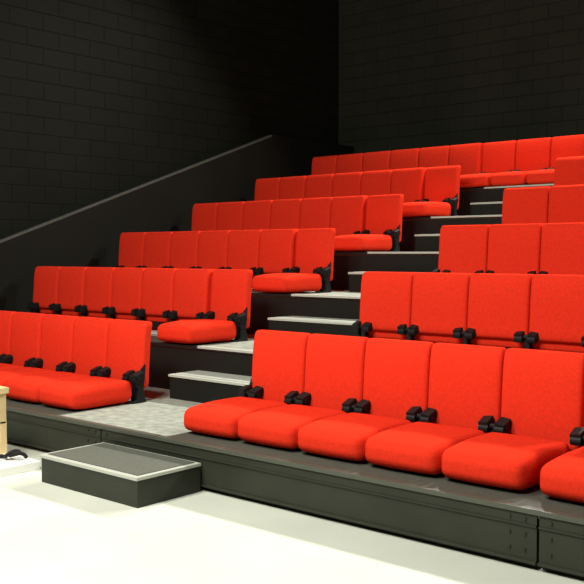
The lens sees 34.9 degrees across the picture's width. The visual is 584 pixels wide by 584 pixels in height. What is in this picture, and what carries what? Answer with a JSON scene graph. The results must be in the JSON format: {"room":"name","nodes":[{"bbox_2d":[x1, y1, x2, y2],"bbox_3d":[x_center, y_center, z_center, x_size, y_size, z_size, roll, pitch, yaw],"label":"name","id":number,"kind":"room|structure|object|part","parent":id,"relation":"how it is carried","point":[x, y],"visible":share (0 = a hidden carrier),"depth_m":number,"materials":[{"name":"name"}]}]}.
{"room":"lecture hall","nodes":[
{"label":"lecture hall","id":0,"kind":"room"},
{"bbox_2d":[0,0,338,238],"bbox_3d":[-4.777,-2.198,9.456,0.200,6.600,17.200,2,3,41],"label":"wall","id":1,"kind":"structure","parent":0,"point":[100,99],"depth_m":12.47,"materials":[{"name":"black brick"}]},
{"bbox_2d":[0,386,583,583],"bbox_3d":[0.627,1.350,4.804,14.250,0.100,17.000,2,3,41],"label":"floor","id":2,"kind":"structure","parent":0,"point":[50,534],"depth_m":4.76,"materials":[{"name":"white concrete"}]},
{"bbox_2d":[0,386,8,453],"bbox_3d":[-2.327,0.916,6.623,0.450,0.475,0.430,2,3,41],"label":"wooden stool","id":3,"kind":"object","parent":2,"relation":"on","point":[3,390],"visible":0.96,"depth_m":6.62,"materials":[{"name":"brown wood"}]},
{"bbox_3d":[-2.072,1.038,6.640,0.050,0.230,0.050,2,3,41],"label":"leg","id":4,"kind":"part","parent":3,"relation":"part of","materials":[{"name":"brown wood"}]},
{"bbox_3d":[-2.327,0.701,6.614,0.450,0.045,0.430,2,3,41],"label":"seat","id":5,"kind":"part","parent":3,"relation":"part of","materials":[{"name":"brown wood"}]},
{"bbox_2d":[0,449,27,458],"bbox_3d":[-1.949,1.123,6.456,0.233,0.074,0.110,0,2,8],"label":"cable","id":6,"kind":"object","parent":2,"relation":"on","point":[15,452],"visible":1,"depth_m":6.41,"materials":[{"name":"black plastic"}]},
{"bbox_2d":[0,455,39,476],"bbox_3d":[-2.374,1.191,6.564,1.100,0.070,0.650,2,3,41],"label":"plinth","id":7,"kind":"object","parent":2,"relation":"on","point":[19,464],"visible":1,"depth_m":6.36,"materials":[{"name":"white paint"}]},
{"bbox_2d":[40,442,200,507],"bbox_3d":[-1.111,1.157,5.967,0.982,0.186,0.520,2,3,41],"label":"step","id":8,"kind":"structure","parent":2,"relation":"on","point":[131,477],"depth_m":5.77,"materials":[{"name":"paint"}]},
{"bbox_2d":[0,135,352,312],"bbox_3d":[-1.798,-0.653,12.332,0.072,3.272,8.554,2,3,41],"label":"panel","id":9,"kind":"object","parent":2,"relation":"on","point":[87,236],"visible":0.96,"depth_m":12.13,"materials":[{"name":"grey"}]},
{"bbox_3d":[-2.457,-1.085,11.550,0.072,0.028,6.930,2,23,41],"label":"rail","id":10,"kind":"part","parent":9,"relation":"part of","materials":[{"name":"grey metal"}]},
{"bbox_2d":[148,327,254,389],"bbox_3d":[1.076,0.848,7.181,10.940,0.702,1.243,2,3,41],"label":"platform","id":11,"kind":"object","parent":2,"relation":"on","point":[228,357],"visible":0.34,"depth_m":8.09,"materials":[{"name":"black metal"}]},
{"bbox_2d":[27,266,252,343],"bbox_3d":[-1.866,0.086,9.345,3.378,0.650,0.811,2,3,41],"label":"theater seats","id":12,"kind":"object","parent":11,"relation":"on","point":[189,306],"visible":0.95,"depth_m":9.17,"materials":[{"name":"red fabric"}]},
{"bbox_3d":[-2.754,-0.052,10.487,0.468,0.470,0.114,2,3,41],"label":"folded seat","id":13,"kind":"part","parent":12,"relation":"part of","materials":[{"name":"red fabric"}]},
{"bbox_3d":[-2.720,-0.019,10.529,0.468,0.540,0.129,2,3,41],"label":"backrest","id":14,"kind":"part","parent":12,"relation":"part of","materials":[{"name":"red fabric"}]},
{"bbox_3d":[-2.395,-0.039,10.178,0.468,0.470,0.114,2,3,41],"label":"folded seat","id":15,"kind":"part","parent":12,"relation":"part of","materials":[{"name":"red fabric"}]},
{"bbox_3d":[-2.361,-0.006,10.219,0.468,0.540,0.129,2,3,41],"label":"backrest","id":16,"kind":"part","parent":12,"relation":"part of","materials":[{"name":"red fabric"}]},
{"bbox_3d":[-2.037,-0.026,9.868,0.468,0.470,0.114,2,3,41],"label":"folded seat","id":17,"kind":"part","parent":12,"relation":"part of","materials":[{"name":"red fabric"}]},
{"bbox_3d":[-2.002,0.007,9.910,0.468,0.540,0.129,2,3,41],"label":"backrest","id":18,"kind":"part","parent":12,"relation":"part of","materials":[{"name":"red fabric"}]},
{"bbox_3d":[-1.643,0.020,9.600,0.468,0.540,0.129,2,3,41],"label":"backrest","id":19,"kind":"part","parent":12,"relation":"part of","materials":[{"name":"red fabric"}]},
{"bbox_3d":[-1.678,-0.013,9.559,0.468,0.470,0.114,2,3,41],"label":"folded seat","id":20,"kind":"part","parent":12,"relation":"part of","materials":[{"name":"red fabric"}]},
{"bbox_3d":[-1.319,0.000,9.249,0.468,0.470,0.114,2,3,41],"label":"folded seat","id":21,"kind":"part","parent":12,"relation":"part of","materials":[{"name":"red fabric"}]},
{"bbox_3d":[-1.285,0.033,9.291,0.468,0.540,0.129,2,3,41],"label":"backrest","id":22,"kind":"part","parent":12,"relation":"part of","materials":[{"name":"red fabric"}]},
{"bbox_3d":[-0.960,0.013,8.940,0.468,0.470,0.114,2,3,41],"label":"folded seat","id":23,"kind":"part","parent":12,"relation":"part of","materials":[{"name":"red fabric"}]},
{"bbox_3d":[-0.926,0.046,8.981,0.468,0.540,0.129,2,3,41],"label":"backrest","id":24,"kind":"part","parent":12,"relation":"part of","materials":[{"name":"red fabric"}]},
{"bbox_3d":[-0.859,0.351,8.346,0.468,0.190,0.600,2,3,41],"label":"seat","id":25,"kind":"part","parent":12,"relation":"part of","materials":[{"name":"red fabric"}]},
{"bbox_3d":[-0.567,0.059,8.672,0.468,0.540,0.129,2,3,41],"label":"backrest","id":26,"kind":"part","parent":12,"relation":"part of","materials":[{"name":"red fabric"}]},
{"bbox_3d":[-1.993,0.414,9.309,3.490,0.004,0.390,2,3,41],"label":"seat rail","id":27,"kind":"part","parent":11,"relation":"part of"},
{"bbox_2d":[268,316,356,335],"bbox_3d":[0.316,0.349,8.415,1.142,0.206,0.339,2,3,41],"label":"step","id":28,"kind":"structure","parent":11,"relation":"on","point":[312,325],"depth_m":8.35,"materials":[{"name":"black"}]},
{"bbox_2d":[352,271,583,352],"bbox_3d":[2.654,0.249,5.446,6.060,0.650,0.811,2,3,41],"label":"theater seats","id":29,"kind":"object","parent":11,"relation":"on","point":[523,311],"visible":0.97,"depth_m":6.88,"materials":[{"name":"red fabric"}]},
{"bbox_3d":[0.760,0.075,7.456,0.494,0.470,0.114,2,3,41],"label":"folded seat","id":30,"kind":"part","parent":29,"relation":"part of","materials":[{"name":"red fabric"}]},
{"bbox_3d":[0.795,0.108,7.497,0.494,0.540,0.129,2,3,41],"label":"backrest","id":31,"kind":"part","parent":29,"relation":"part of","materials":[{"name":"red fabric"}]},
{"bbox_3d":[1.139,0.088,7.130,0.494,0.470,0.114,2,3,41],"label":"folded seat","id":32,"kind":"part","parent":29,"relation":"part of","materials":[{"name":"red fabric"}]},
{"bbox_3d":[1.173,0.122,7.171,0.494,0.540,0.129,2,3,41],"label":"backrest","id":33,"kind":"part","parent":29,"relation":"part of","materials":[{"name":"red fabric"}]},
{"bbox_3d":[1.518,0.102,6.803,0.494,0.470,0.114,2,3,41],"label":"folded seat","id":34,"kind":"part","parent":29,"relation":"part of","materials":[{"name":"red fabric"}]},
{"bbox_3d":[1.552,0.136,6.845,0.494,0.540,0.129,2,3,41],"label":"backrest","id":35,"kind":"part","parent":29,"relation":"part of","materials":[{"name":"red fabric"}]},
{"bbox_3d":[1.896,0.116,6.477,0.494,0.470,0.114,2,3,41],"label":"folded seat","id":36,"kind":"part","parent":29,"relation":"part of","materials":[{"name":"red fabric"}]},
{"bbox_3d":[1.930,0.149,6.518,0.494,0.540,0.129,2,3,41],"label":"backrest","id":37,"kind":"part","parent":29,"relation":"part of","materials":[{"name":"red fabric"}]},
{"bbox_2d":[6,386,583,578],"bbox_3d":[0.194,1.094,6.168,10.940,0.298,1.483,2,3,41],"label":"platform","id":38,"kind":"object","parent":2,"relation":"on","point":[530,527],"visible":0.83,"depth_m":5.18,"materials":[{"name":"grey"}]},
{"bbox_3d":[-2.954,0.866,8.214,3.490,0.004,0.390,2,3,41],"label":"seat rail","id":39,"kind":"part","parent":38,"relation":"part of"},
{"bbox_3d":[-2.196,1.063,7.302,2.288,0.265,0.072,2,3,41],"label":"fascia panel","id":40,"kind":"part","parent":38,"relation":"part of","materials":[{"name":"paint"}]},
{"bbox_2d":[0,310,151,408],"bbox_3d":[-2.676,0.531,8.396,3.455,0.650,0.811,2,3,41],"label":"theater seats","id":41,"kind":"object","parent":38,"relation":"on","point":[62,361],"visible":0.98,"depth_m":7.79,"materials":[{"name":"red fabric"}]},
{"bbox_3d":[-2.820,0.452,8.969,0.479,0.540,0.129,2,3,41],"label":"backrest","id":42,"kind":"part","parent":41,"relation":"part of","materials":[{"name":"red fabric"}]},
{"bbox_3d":[-2.744,0.757,8.326,0.479,0.190,0.600,2,3,41],"label":"seat","id":43,"kind":"part","parent":41,"relation":"part of","materials":[{"name":"red fabric"}]},
{"bbox_3d":[-2.453,0.465,8.652,0.479,0.540,0.129,2,3,41],"label":"backrest","id":44,"kind":"part","parent":41,"relation":"part of","materials":[{"name":"red fabric"}]},
{"bbox_3d":[-2.377,0.770,8.009,0.479,0.190,0.600,2,3,41],"label":"seat","id":45,"kind":"part","parent":41,"relation":"part of","materials":[{"name":"red fabric"}]},
{"bbox_3d":[-2.010,0.783,7.693,0.479,0.190,0.600,2,3,41],"label":"seat","id":46,"kind":"part","parent":41,"relation":"part of","materials":[{"name":"red fabric"}]},
{"bbox_3d":[-2.086,0.478,8.335,0.479,0.540,0.129,2,3,41],"label":"backrest","id":47,"kind":"part","parent":41,"relation":"part of","materials":[{"name":"red fabric"}]},
{"bbox_3d":[-1.643,0.797,7.376,0.479,0.190,0.600,2,3,41],"label":"seat","id":48,"kind":"part","parent":41,"relation":"part of","materials":[{"name":"red fabric"}]},
{"bbox_3d":[-1.718,0.492,8.019,0.479,0.540,0.129,2,3,41],"label":"backrest","id":49,"kind":"part","parent":41,"relation":"part of","materials":[{"name":"red fabric"}]},
{"bbox_3d":[-1.351,0.505,7.702,0.479,0.540,0.129,2,3,41],"label":"backrest","id":50,"kind":"part","parent":41,"relation":"part of","materials":[{"name":"red fabric"}]},
{"bbox_2d":[168,370,250,402],"bbox_3d":[-0.488,0.793,7.501,1.142,0.206,0.339,2,3,41],"label":"step","id":51,"kind":"structure","parent":38,"relation":"on","point":[199,386],"depth_m":7.52,"materials":[{"name":"black"}]},
{"bbox_3d":[-0.076,1.139,5.474,3.288,0.265,0.072,2,3,41],"label":"fascia panel","id":52,"kind":"part","parent":38,"relation":"part of","materials":[{"name":"paint"}]},
{"bbox_3d":[1.652,1.032,4.242,6.220,0.004,0.390,2,3,41],"label":"seat rail","id":53,"kind":"part","parent":38,"relation":"part of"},
{"bbox_2d":[184,330,583,502],"bbox_3d":[1.800,0.693,4.537,6.120,0.650,0.811,2,3,41],"label":"theater seats","id":54,"kind":"object","parent":38,"relation":"on","point":[510,418],"visible":1,"depth_m":5.55,"materials":[{"name":"red fabric"}]},
{"bbox_3d":[-0.373,0.843,6.281,0.494,0.190,0.600,2,3,41],"label":"seat","id":55,"kind":"part","parent":54,"relation":"part of","materials":[{"name":"red fabric"}]},
{"bbox_3d":[-0.081,0.551,6.607,0.494,0.540,0.129,2,3,41],"label":"backrest","id":56,"kind":"part","parent":54,"relation":"part of","materials":[{"name":"red fabric"}]},
{"bbox_3d":[0.005,0.856,5.955,0.494,0.190,0.600,2,3,41],"label":"seat","id":57,"kind":"part","parent":54,"relation":"part of","materials":[{"name":"red fabric"}]},
{"bbox_3d":[0.297,0.565,6.281,0.494,0.540,0.129,2,3,41],"label":"backrest","id":58,"kind":"part","parent":54,"relation":"part of","materials":[{"name":"red fabric"}]},
{"bbox_3d":[0.384,0.870,5.628,0.494,0.190,0.600,2,3,41],"label":"seat","id":59,"kind":"part","parent":54,"relation":"part of","materials":[{"name":"red fabric"}]},
{"bbox_3d":[0.676,0.578,5.954,0.494,0.540,0.129,2,3,41],"label":"backrest","id":60,"kind":"part","parent":54,"relation":"part of","materials":[{"name":"red fabric"}]},
{"bbox_3d":[0.762,0.883,5.302,0.494,0.190,0.600,2,3,41],"label":"seat","id":61,"kind":"part","parent":54,"relation":"part of","materials":[{"name":"red fabric"}]},
{"bbox_3d":[1.054,0.592,5.628,0.494,0.540,0.129,2,3,41],"label":"backrest","id":62,"kind":"part","parent":54,"relation":"part of","materials":[{"name":"red fabric"}]},
{"bbox_3d":[1.141,0.897,4.975,0.494,0.190,0.600,2,3,41],"label":"seat","id":63,"kind":"part","parent":54,"relation":"part of","materials":[{"name":"red fabric"}]},
{"bbox_3d":[1.433,0.606,5.301,0.494,0.540,0.129,2,3,41],"label":"backrest","id":64,"kind":"part","parent":54,"relation":"part of","materials":[{"name":"red fabric"}]},
{"bbox_3d":[1.565,0.912,4.610,0.494,0.190,0.600,2,3,41],"label":"seat","id":65,"kind":"part","parent":54,"relation":"part of","materials":[{"name":"red fabric"}]},
{"bbox_3d":[2.524,1.233,3.231,3.558,0.265,0.072,2,3,41],"label":"fascia panel","id":66,"kind":"part","parent":38,"relation":"part of","materials":[{"name":"paint"}]},
{"bbox_2d":[246,287,360,333],"bbox_3d":[1.880,0.607,8.103,10.940,1.107,1.243,2,3,41],"label":"platform","id":67,"kind":"object","parent":2,"relation":"on","point":[342,304],"visible":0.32,"depth_m":8.90,"materials":[{"name":"black metal"}]},
{"bbox_2d":[114,228,335,292],"bbox_3d":[-1.063,-0.358,10.258,3.378,0.650,0.811,2,3,41],"label":"theater seats","id":68,"kind":"object","parent":67,"relation":"on","point":[280,260],"visible":0.72,"depth_m":10.02,"materials":[{"name":"red fabric"}]},
{"bbox_3d":[-1.950,-0.496,11.401,0.468,0.470,0.114,2,3,41],"label":"folded seat","id":69,"kind":"part","parent":68,"relation":"part of","materials":[{"name":"red fabric"}]},
{"bbox_3d":[-1.592,-0.483,11.091,0.468,0.470,0.114,2,3,41],"label":"folded seat","id":70,"kind":"part","parent":68,"relation":"part of","materials":[{"name":"red fabric"}]},
{"bbox_3d":[-1.233,-0.470,10.782,0.468,0.470,0.114,2,3,41],"label":"folded seat","id":71,"kind":"part","parent":68,"relation":"part of","materials":[{"name":"red fabric"}]},
{"bbox_3d":[-0.874,-0.457,10.472,0.468,0.470,0.114,2,3,41],"label":"folded seat","id":72,"kind":"part","parent":68,"relation":"part of","materials":[{"name":"red fabric"}]},
{"bbox_3d":[-0.515,-0.444,10.163,0.468,0.470,0.114,2,3,41],"label":"folded seat","id":73,"kind":"part","parent":68,"relation":"part of","materials":[{"name":"red fabric"}]},
{"bbox_3d":[-0.156,-0.431,9.853,0.468,0.470,0.114,2,3,41],"label":"folded seat","id":74,"kind":"part","parent":68,"relation":"part of","materials":[{"name":"red fabric"}]},
{"bbox_3d":[-0.122,-0.398,9.895,0.468,0.540,0.129,2,3,41],"label":"backrest","id":75,"kind":"part","parent":68,"relation":"part of","materials":[{"name":"red fabric"}]},
{"bbox_3d":[-0.055,-0.093,9.259,0.468,0.190,0.600,2,3,41],"label":"seat","id":76,"kind":"part","parent":68,"relation":"part of","materials":[{"name":"red fabric"}]},
{"bbox_3d":[0.237,-0.385,9.585,0.468,0.540,0.129,2,3,41],"label":"backrest","id":77,"kind":"part","parent":68,"relation":"part of","materials":[{"name":"red fabric"}]},
{"bbox_3d":[-1.190,-0.029,10.222,3.490,0.004,0.390,2,3,41],"label":"seat rail","id":78,"kind":"part","parent":67,"relation":"part of","materials":[{"name":"grey metal"}]},
{"bbox_2d":[348,271,376,291],"bbox_3d":[1.119,-0.095,9.328,1.142,0.206,0.339,2,3,41],"label":"step","id":79,"kind":"structure","parent":67,"relation":"on","point":[355,278],"depth_m":9.52,"materials":[{"name":"black"}]},
{"bbox_2d":[433,222,583,274],"bbox_3d":[3.442,-0.195,6.373,6.060,0.650,0.811,2,3,41],"label":"theater seats","id":80,"kind":"object","parent":67,"relation":"on","point":[532,248],"visible":0.63,"depth_m":8.02,"materials":[{"name":"red fabric"}]},
{"bbox_3d":[1.549,-0.369,8.383,0.494,0.470,0.114,2,3,41],"label":"folded seat","id":81,"kind":"part","parent":80,"relation":"part of","materials":[{"name":"red fabric"}]},
{"bbox_3d":[1.928,-0.356,8.056,0.494,0.470,0.114,2,3,41],"label":"folded seat","id":82,"kind":"part","parent":80,"relation":"part of","materials":[{"name":"red fabric"}]},
{"bbox_3d":[2.306,-0.342,7.730,0.494,0.470,0.114,2,3,41],"label":"folded seat","id":83,"kind":"part","parent":80,"relation":"part of","materials":[{"name":"red fabric"}]},
{"bbox_2d":[330,252,438,289],"bbox_3d":[2.684,0.365,9.024,10.940,1.512,1.243,2,3,41],"label":"platform","id":84,"kind":"object","parent":2,"relation":"on","point":[344,262],"visible":0.23,"depth_m":9.73,"materials":[{"name":"black metal"}]},
{"bbox_2d":[191,194,403,251],"bbox_3d":[-0.259,-0.801,11.171,3.378,0.650,0.811,2,3,41],"label":"theater seats","id":85,"kind":"object","parent":84,"relation":"on","point":[362,223],"visible":0.66,"depth_m":10.91,"materials":[{"name":"red fabric"}]},
{"bbox_3d":[-1.147,-0.940,12.314,0.468,0.470,0.114,2,3,41],"label":"folded seat","id":86,"kind":"part","parent":85,"relation":"part of","materials":[{"name":"red fabric"}]},
{"bbox_3d":[-0.788,-0.926,12.005,0.468,0.470,0.114,2,3,41],"label":"folded seat","id":87,"kind":"part","parent":85,"relation":"part of","materials":[{"name":"red fabric"}]},
{"bbox_3d":[-0.429,-0.913,11.695,0.468,0.470,0.114,2,3,41],"label":"folded seat","id":88,"kind":"part","parent":85,"relation":"part of","materials":[{"name":"red fabric"}]},
{"bbox_3d":[-0.070,-0.901,11.386,0.468,0.470,0.114,2,3,41],"label":"folded seat","id":89,"kind":"part","parent":85,"relation":"part of","materials":[{"name":"red fabric"}]},
{"bbox_3d":[0.288,-0.888,11.076,0.468,0.470,0.114,2,3,41],"label":"folded seat","id":90,"kind":"part","parent":85,"relation":"part of","materials":[{"name":"red fabric"}]},
{"bbox_3d":[0.647,-0.875,10.767,0.468,0.470,0.114,2,3,41],"label":"folded seat","id":91,"kind":"part","parent":85,"relation":"part of","materials":[{"name":"red fabric"}]},
{"bbox_3d":[0.749,-0.537,10.172,0.468,0.190,0.600,2,3,41],"label":"seat","id":92,"kind":"part","parent":85,"relation":"part of","materials":[{"name":"red fabric"}]},
{"bbox_3d":[0.682,-0.841,10.808,0.468,0.540,0.129,2,3,41],"label":"backrest","id":93,"kind":"part","parent":85,"relation":"part of","materials":[{"name":"red fabric"}]},
{"bbox_3d":[1.040,-0.828,10.499,0.468,0.540,0.129,2,3,41],"label":"backrest","id":94,"kind":"part","parent":85,"relation":"part of","materials":[{"name":"red fabric"}]},
{"bbox_2d":[415,234,439,251],"bbox_3d":[1.923,-0.538,10.241,1.142,0.206,0.339,2,3,41],"label":"step","id":95,"kind":"structure","parent":84,"relation":"on","point":[423,242],"depth_m":10.39,"materials":[{"name":"black"}]},
{"bbox_2d":[502,184,583,223],"bbox_3d":[4.231,-0.639,7.299,6.060,0.650,0.811,2,3,41],"label":"theater seats","id":96,"kind":"object","parent":84,"relation":"on","point":[564,203],"visible":0.52,"depth_m":9.14,"materials":[{"name":"red fabric"}]},
{"bbox_3d":[2.338,-0.814,9.309,0.494,0.470,0.114,2,3,41],"label":"folded seat","id":97,"kind":"part","parent":96,"relation":"part of","materials":[{"name":"red fabric"}]},
{"bbox_3d":[2.716,-0.800,8.982,0.494,0.470,0.114,2,3,41],"label":"folded seat","id":98,"kind":"part","parent":96,"relation":"part of","materials":[{"name":"red fabric"}]},
{"bbox_2d":[336,215,501,251],"bbox_3d":[3.487,0.124,9.946,10.940,1.917,1.243,2,3,41],"label":"platform","id":99,"kind":"object","parent":2,"relation":"on","point":[411,227],"visible":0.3,"depth_m":10.74,"materials":[{"name":"black metal"}]},
{"bbox_2d":[254,165,460,217],"bbox_3d":[0.545,-1.245,12.085,3.378,0.650,0.811,2,3,41],"label":"theater seats","id":100,"kind":"object","parent":99,"relation":"on","point":[430,191],"visible":0.62,"depth_m":11.82,"materials":[{"name":"red fabric"}]},
{"bbox_3d":[-0.343,-1.383,13.227,0.468,0.470,0.114,2,3,41],"label":"folded seat","id":101,"kind":"part","parent":100,"relation":"part of","materials":[{"name":"red fabric"}]},
{"bbox_3d":[0.016,-1.370,12.918,0.468,0.470,0.114,2,3,41],"label":"folded seat","id":102,"kind":"part","parent":100,"relation":"part of","materials":[{"name":"red fabric"}]},
{"bbox_3d":[0.374,-1.357,12.608,0.468,0.470,0.114,2,3,41],"label":"folded seat","id":103,"kind":"part","parent":100,"relation":"part of","materials":[{"name":"red fabric"}]},
{"bbox_3d":[0.733,-1.344,12.299,0.468,0.470,0.114,2,3,41],"label":"folded seat","id":104,"kind":"part","parent":100,"relation":"part of","materials":[{"name":"red fabric"}]},
{"bbox_3d":[1.092,-1.331,11.989,0.468,0.470,0.114,2,3,41],"label":"folded seat","id":105,"kind":"part","parent":100,"relation":"part of","materials":[{"name":"red fabric"}]},
{"bbox_3d":[1.451,-1.318,11.680,0.468,0.470,0.114,2,3,41],"label":"folded seat","id":106,"kind":"part","parent":100,"relation":"part of","materials":[{"name":"red fabric"}]},
{"bbox_3d":[1.485,-1.285,11.721,0.468,0.540,0.129,2,3,41],"label":"backrest","id":107,"kind":"part","parent":100,"relation":"part of","materials":[{"name":"red fabric"}]},
{"bbox_3d":[1.552,-0.980,11.086,0.468,0.190,0.600,2,3,41],"label":"seat","id":108,"kind":"part","parent":100,"relation":"part of","materials":[{"name":"red fabric"}]},
{"bbox_3d":[1.844,-1.272,11.412,0.468,0.540,0.129,2,3,41],"label":"backrest","id":109,"kind":"part","parent":100,"relation":"part of","materials":[{"name":"red fabric"}]},
{"bbox_2d":[470,202,502,215],"bbox_3d":[2.727,-0.982,11.155,1.142,0.206,0.339,2,3,41],"label":"step","id":110,"kind":"structure","parent":99,"relation":"on","point":[480,208],"depth_m":11.26,"materials":[{"name":"black"}]},
{"bbox_2d":[554,156,583,185],"bbox_3d":[5.019,-1.083,8.226,6.060,0.650,0.811,2,3,41],"label":"theater seats","id":111,"kind":"object","parent":99,"relation":"on","point":[568,170],"visible":0.44,"depth_m":10.24,"materials":[{"name":"red fabric"}]},
{"bbox_2d":[402,184,553,217],"bbox_3d":[4.563,-0.130,11.182,10.940,2.322,2.074,2,3,41],"label":"platform","id":112,"kind":"object","parent":2,"relation":"on","point":[467,196],"visible":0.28,"depth_m":11.69,"materials":[{"name":"black metal"}]},
{"bbox_2d":[311,134,583,187],"bbox_3d":[4.162,-1.587,10.572,10.730,0.650,0.811,2,3,41],"label":"theater seats","id":113,"kind":"object","parent":112,"relation":"on","point":[526,161],"visible":0.64,"depth_m":12.25,"materials":[{"name":"red fabric"}]},
{"bbox_3d":[0.495,-1.825,14.111,0.479,0.470,0.114,2,3,41],"label":"folded seat","id":114,"kind":"part","parent":113,"relation":"part of","materials":[{"name":"red fabric"}]},
{"bbox_3d":[0.862,-1.812,13.794,0.479,0.470,0.114,2,3,41],"label":"folded seat","id":115,"kind":"part","parent":113,"relation":"part of","materials":[{"name":"red fabric"}]},
{"bbox_3d":[1.229,-1.799,13.478,0.479,0.470,0.114,2,3,41],"label":"folded seat","id":116,"kind":"part","parent":113,"relation":"part of","materials":[{"name":"red fabric"}]},
{"bbox_3d":[1.597,-1.786,13.161,0.479,0.470,0.114,2,3,41],"label":"folded seat","id":117,"kind":"part","parent":113,"relation":"part of","materials":[{"name":"red fabric"}]},
{"bbox_3d":[1.964,-1.772,12.844,0.479,0.470,0.114,2,3,41],"label":"folded seat","id":118,"kind":"part","parent":113,"relation":"part of","materials":[{"name":"red fabric"}]},
{"bbox_3d":[2.331,-1.759,12.528,0.479,0.470,0.114,2,3,41],"label":"folded seat","id":119,"kind":"part","parent":113,"relation":"part of","materials":[{"name":"red fabric"}]},
{"bbox_3d":[2.441,-1.421,11.926,0.479,0.190,0.600,2,3,41],"label":"seat","id":120,"kind":"part","parent":113,"relation":"part of","materials":[{"name":"red fabric"}]},
{"bbox_3d":[2.365,-1.726,12.569,0.479,0.540,0.129,2,3,41],"label":"backrest","id":121,"kind":"part","parent":113,"relation":"part of","materials":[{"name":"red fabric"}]},
{"bbox_3d":[2.732,-1.713,12.252,0.479,0.540,0.129,2,3,41],"label":"backrest","id":122,"kind":"part","parent":113,"relation":"part of","materials":[{"name":"red fabric"}]},
{"bbox_3d":[2.808,-1.408,11.610,0.479,0.190,0.600,2,3,41],"label":"seat","id":123,"kind":"part","parent":113,"relation":"part of","materials":[{"name":"red fabric"}]},
{"bbox_3d":[3.099,-1.699,11.936,0.479,0.540,0.129,2,3,41],"label":"backrest","id":124,"kind":"part","parent":113,"relation":"part of","materials":[{"name":"red fabric"}]},
{"bbox_3d":[3.175,-1.394,11.293,0.479,0.190,0.600,2,3,41],"label":"seat","id":125,"kind":"part","parent":113,"relation":"part of","materials":[{"name":"red fabric"}]},
{"bbox_3d":[3.467,-1.686,11.619,0.479,0.540,0.129,2,3,41],"label":"backrest","id":126,"kind":"part","parent":113,"relation":"part of","materials":[{"name":"red fabric"}]},
{"bbox_2d":[338,0,583,188],"bbox_3d":[6.246,-2.270,11.168,14.250,6.600,0.200,2,3,41],"label":"wall","id":127,"kind":"structure","parent":0,"point":[413,74],"depth_m":14.20,"materials":[{"name":"black brick"}]}
]}

